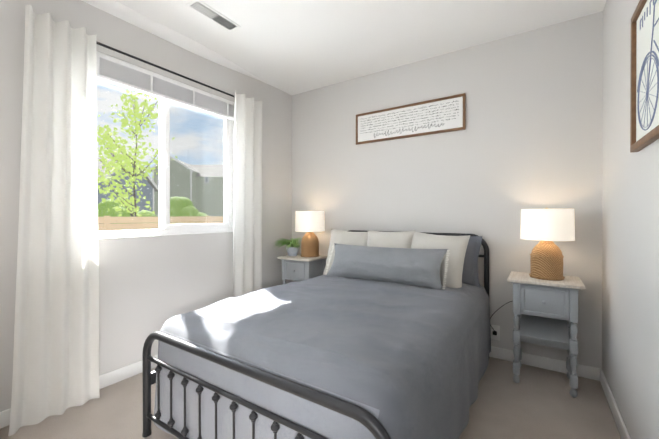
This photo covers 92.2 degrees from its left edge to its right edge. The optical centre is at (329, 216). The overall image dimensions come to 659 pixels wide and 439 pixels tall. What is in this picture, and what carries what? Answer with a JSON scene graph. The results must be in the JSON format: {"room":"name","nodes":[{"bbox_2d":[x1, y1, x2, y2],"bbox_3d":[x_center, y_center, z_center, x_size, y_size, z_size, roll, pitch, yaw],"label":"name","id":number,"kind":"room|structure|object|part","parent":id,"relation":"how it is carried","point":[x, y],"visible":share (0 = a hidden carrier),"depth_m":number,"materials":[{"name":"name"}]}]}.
{"room":"bedroom","nodes":[
{"label":"bedroom","id":0,"kind":"room"},
{"bbox_2d":[0,0,291,411],"bbox_3d":[-1.363,-0.138,2.373,0.150,2.500,3.150,0,0,33],"label":"wall","id":1,"kind":"structure","parent":0,"point":[149,285],"depth_m":2.27,"materials":[{"name":"white paint"}]},
{"bbox_2d":[0,355,157,428],"bbox_3d":[-1.295,1.069,2.332,0.015,0.085,3.150,0,0,33],"label":"baseboard","id":2,"kind":"structure","parent":1,"relation":"attached to","point":[134,369],"depth_m":2.12,"materials":[{"name":"white"}]},
{"bbox_2d":[8,5,261,435],"bbox_3d":[-1.176,0.002,2.364,0.173,2.211,1.771,0,0,33],"label":"curtains","id":3,"kind":"object","parent":1,"relation":"hanging from","point":[56,353],"visible":0.96,"depth_m":1.78,"materials":[{"name":"white fabric"}]},
{"bbox_3d":[-1.182,-1.079,2.423,0.093,0.044,1.610,0,0,33],"label":"rod","id":4,"kind":"part","parent":3,"relation":"part of","materials":[{"name":"black metal"}]},
{"bbox_2d":[96,51,233,238],"bbox_3d":[-1.260,-0.463,2.501,0.129,1.212,1.220,0,0,33],"label":"window","id":5,"kind":"structure","parent":1,"relation":"in","point":[166,91],"depth_m":2.47,"materials":[{"name":"white plastic"}]},
{"bbox_2d":[96,51,233,120],"bbox_3d":[-1.226,-0.984,2.477,0.040,0.165,1.212,0,0,33],"label":"shade","id":6,"kind":"object","parent":5,"relation":"attached to","point":[110,69],"depth_m":2.38,"materials":[{"name":"white fabric"}]},
{"bbox_2d":[81,0,267,83],"bbox_3d":[-1.328,-1.365,2.195,0.100,0.045,2.900,0,0,33],"label":"trim","id":7,"kind":"structure","parent":1,"relation":"attached to","point":[128,14],"depth_m":2.32,"materials":[{"name":"white paint"}]},
{"bbox_2d":[0,357,620,438],"bbox_3d":[-0.161,1.165,1.585,3.030,0.100,3.450,0,0,33],"label":"floor","id":8,"kind":"structure","parent":0,"point":[537,403],"depth_m":1.79,"materials":[{"name":"carpet"}]},
{"bbox_2d":[277,253,326,283],"bbox_3d":[-0.268,0.758,3.274,0.405,0.700,0.355,0,0,33],"label":"nightstand","id":9,"kind":"object","parent":8,"relation":"on","point":[298,267],"visible":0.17,"depth_m":3.17,"materials":[{"name":"grey paint"}]},
{"bbox_2d":[274,237,301,255],"bbox_3d":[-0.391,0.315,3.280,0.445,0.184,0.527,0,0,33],"label":"spider plant","id":10,"kind":"object","parent":9,"relation":"on","point":[292,247],"visible":0.92,"depth_m":3.25,"materials":[{"name":"green plant"}]},
{"bbox_3d":[-0.384,0.359,3.301,0.135,0.096,0.135,0,0,33],"label":"pot","id":11,"kind":"part","parent":10,"relation":"part of","materials":[{"name":"grey ceramic"}]},
{"bbox_2d":[295,210,324,256],"bbox_3d":[-0.201,0.171,3.272,0.306,0.473,0.306,0,0,33],"label":"table lamp","id":12,"kind":"object","parent":9,"relation":"on","point":[309,222],"visible":1,"depth_m":3.18,"materials":[{"name":"fabric"}]},
{"bbox_3d":[-0.201,0.046,3.272,0.306,0.204,0.306,0,0,33],"label":"lamp shade","id":13,"kind":"part","parent":12,"relation":"part of","materials":[{"name":"white fabric"}]},
{"bbox_2d":[142,228,490,438],"bbox_3d":[0.149,0.612,2.055,1.431,1.002,1.962,0,0,33],"label":"bed","id":14,"kind":"object","parent":8,"relation":"on","point":[369,334],"visible":1,"depth_m":1.44,"materials":[{"name":"grey fabric"}]},
{"bbox_2d":[507,271,584,397],"bbox_3d":[1.448,0.762,2.142,0.405,0.700,0.355,0,0,33],"label":"nightstand","id":15,"kind":"object","parent":8,"relation":"on","point":[546,310],"visible":1,"depth_m":2.06,"materials":[{"name":"grey paint"}]},
{"bbox_2d":[490,208,574,334],"bbox_3d":[1.388,0.433,2.218,0.521,0.989,0.355,0,0,33],"label":"table lamp","id":16,"kind":"object","parent":15,"relation":"on","point":[546,227],"visible":0.98,"depth_m":2.05,"materials":[{"name":"fabric"}]},
{"bbox_3d":[1.394,0.664,2.365,0.370,0.526,0.105,0,0,33],"label":"cord","id":17,"kind":"part","parent":16,"relation":"part of","materials":[{"name":"black plastic"}]},
{"bbox_3d":[1.464,0.051,2.137,0.306,0.204,0.306,0,0,33],"label":"lamp shade","id":18,"kind":"part","parent":16,"relation":"part of","materials":[{"name":"white fabric"}]},
{"bbox_2d":[115,0,605,94],"bbox_3d":[-0.161,-1.435,1.574,3.030,0.100,3.450,0,0,33],"label":"ceiling","id":19,"kind":"structure","parent":0,"point":[292,47],"depth_m":2.34,"materials":[{"name":"white paint"}]},
{"bbox_2d":[186,0,240,31],"bbox_3d":[-0.792,-1.381,2.189,0.115,0.012,0.360,0,0,33],"label":"ceiling vent","id":20,"kind":"object","parent":19,"relation":"in","point":[210,13],"visible":1,"depth_m":2.17,"materials":[{"name":"white metal"}]},
{"bbox_2d":[292,11,602,368],"bbox_3d":[0.747,-0.141,2.957,3.030,2.500,0.150,0,0,33],"label":"wall","id":21,"kind":"structure","parent":0,"point":[530,136],"depth_m":2.51,"materials":[{"name":"white paint"}]},
{"bbox_2d":[356,93,465,144],"bbox_3d":[0.692,-0.868,2.887,1.021,0.295,0.021,0,0,33],"label":"wall sign","id":22,"kind":"object","parent":21,"relation":"attached to","point":[440,115],"visible":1,"depth_m":2.84,"materials":[{"name":"brown wood"}]},
{"bbox_2d":[490,325,499,340],"bbox_3d":[1.299,0.909,2.489,0.070,0.115,0.006,0,0,33],"label":"outlet","id":23,"kind":"object","parent":21,"relation":"attached to","point":[497,329],"visible":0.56,"depth_m":2.48,"materials":[{"name":"white plastic"}]},
{"bbox_2d":[489,346,597,380],"bbox_3d":[0.702,1.067,2.893,2.670,0.085,0.015,0,0,33],"label":"baseboard","id":24,"kind":"structure","parent":21,"relation":"attached to","point":[585,371],"depth_m":2.31,"materials":[{"name":"white wood"}]},
{"bbox_2d":[602,0,658,438],"bbox_3d":[1.041,-0.132,0.786,0.150,2.500,3.150,0,0,33],"label":"wall","id":25,"kind":"structure","parent":0,"point":[630,276],"depth_m":1.54,"materials":[{"name":"white paint"}]},
{"bbox_2d":[598,368,630,438],"bbox_3d":[0.972,1.075,0.836,0.015,0.085,3.150,0,0,33],"label":"baseboard","id":26,"kind":"structure","parent":25,"relation":"attached to","point":[621,427],"depth_m":1.75,"materials":[{"name":"white"}]},
{"bbox_2d":[630,0,658,151],"bbox_3d":[1.087,-0.568,1.018,0.027,0.580,0.850,0,0,33],"label":"wall art","id":27,"kind":"object","parent":25,"relation":"attached to","point":[644,99],"visible":1,"depth_m":1.24,"materials":[{"name":"brown wood"}]},
{"label":"outside","id":28,"kind":"structure","parent":0,"visible":0},
{"bbox_3d":[-28.384,1.787,34.077,79.830,0.200,100.000,0,0,33],"label":"ground","id":29,"kind":"structure","parent":28,"visible":0},
{"bbox_2d":[97,157,158,211],"bbox_3d":[-25.272,-1.729,27.016,17.020,6.887,9.034,0,0,-2],"label":"house","id":30,"kind":"structure","parent":29,"relation":"on","point":[149,187],"depth_m":28.43,"materials":[{"name":"grey"}]},
{"bbox_2d":[97,90,177,216],"bbox_3d":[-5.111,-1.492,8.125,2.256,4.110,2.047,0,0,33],"label":"tree","id":31,"kind":"object","parent":29,"relation":"on","point":[119,156],"depth_m":7.99,"materials":[{"name":"green plant"}]},
{"bbox_2d":[98,216,223,230],"bbox_3d":[-1.991,0.814,10.668,0.170,1.930,18.000,0,0,33],"label":"fence","id":32,"kind":"object","parent":29,"relation":"on","point":[105,220],"depth_m":7.22,"materials":[{"name":"brown wood"}]},
{"bbox_2d":[150,156,200,216],"bbox_3d":[-19.539,-2.886,41.703,5.640,9.085,6.020,0,0,-2],"label":"house","id":33,"kind":"structure","parent":29,"relation":"on","point":[180,185],"depth_m":39.22,"materials":[{"name":"grey"}]},
{"bbox_2d":[170,196,207,222],"bbox_3d":[-6.366,0.547,13.562,2.071,2.840,2.058,0,0,33],"label":"shrub","id":34,"kind":"object","parent":29,"relation":"on","point":[179,201],"depth_m":13.01,"materials":[{"name":"green plant"}]},
{"bbox_2d":[191,165,223,221],"bbox_3d":[-12.338,-2.901,44.934,18.020,9.089,9.025,0,0,-2],"label":"house","id":35,"kind":"structure","parent":29,"relation":"on","point":[216,185],"depth_m":40.85,"materials":[{"name":"grey"}]},
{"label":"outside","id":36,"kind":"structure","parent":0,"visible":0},
{"bbox_2d":[98,199,156,230],"bbox_3d":[-6.838,0.084,10.406,2.743,1.428,2.607,0,0,33],"label":"hedge","id":37,"kind":"object","parent":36,"point":[105,211],"depth_m":9.78,"materials":[{"name":"green plant"}]}
]}

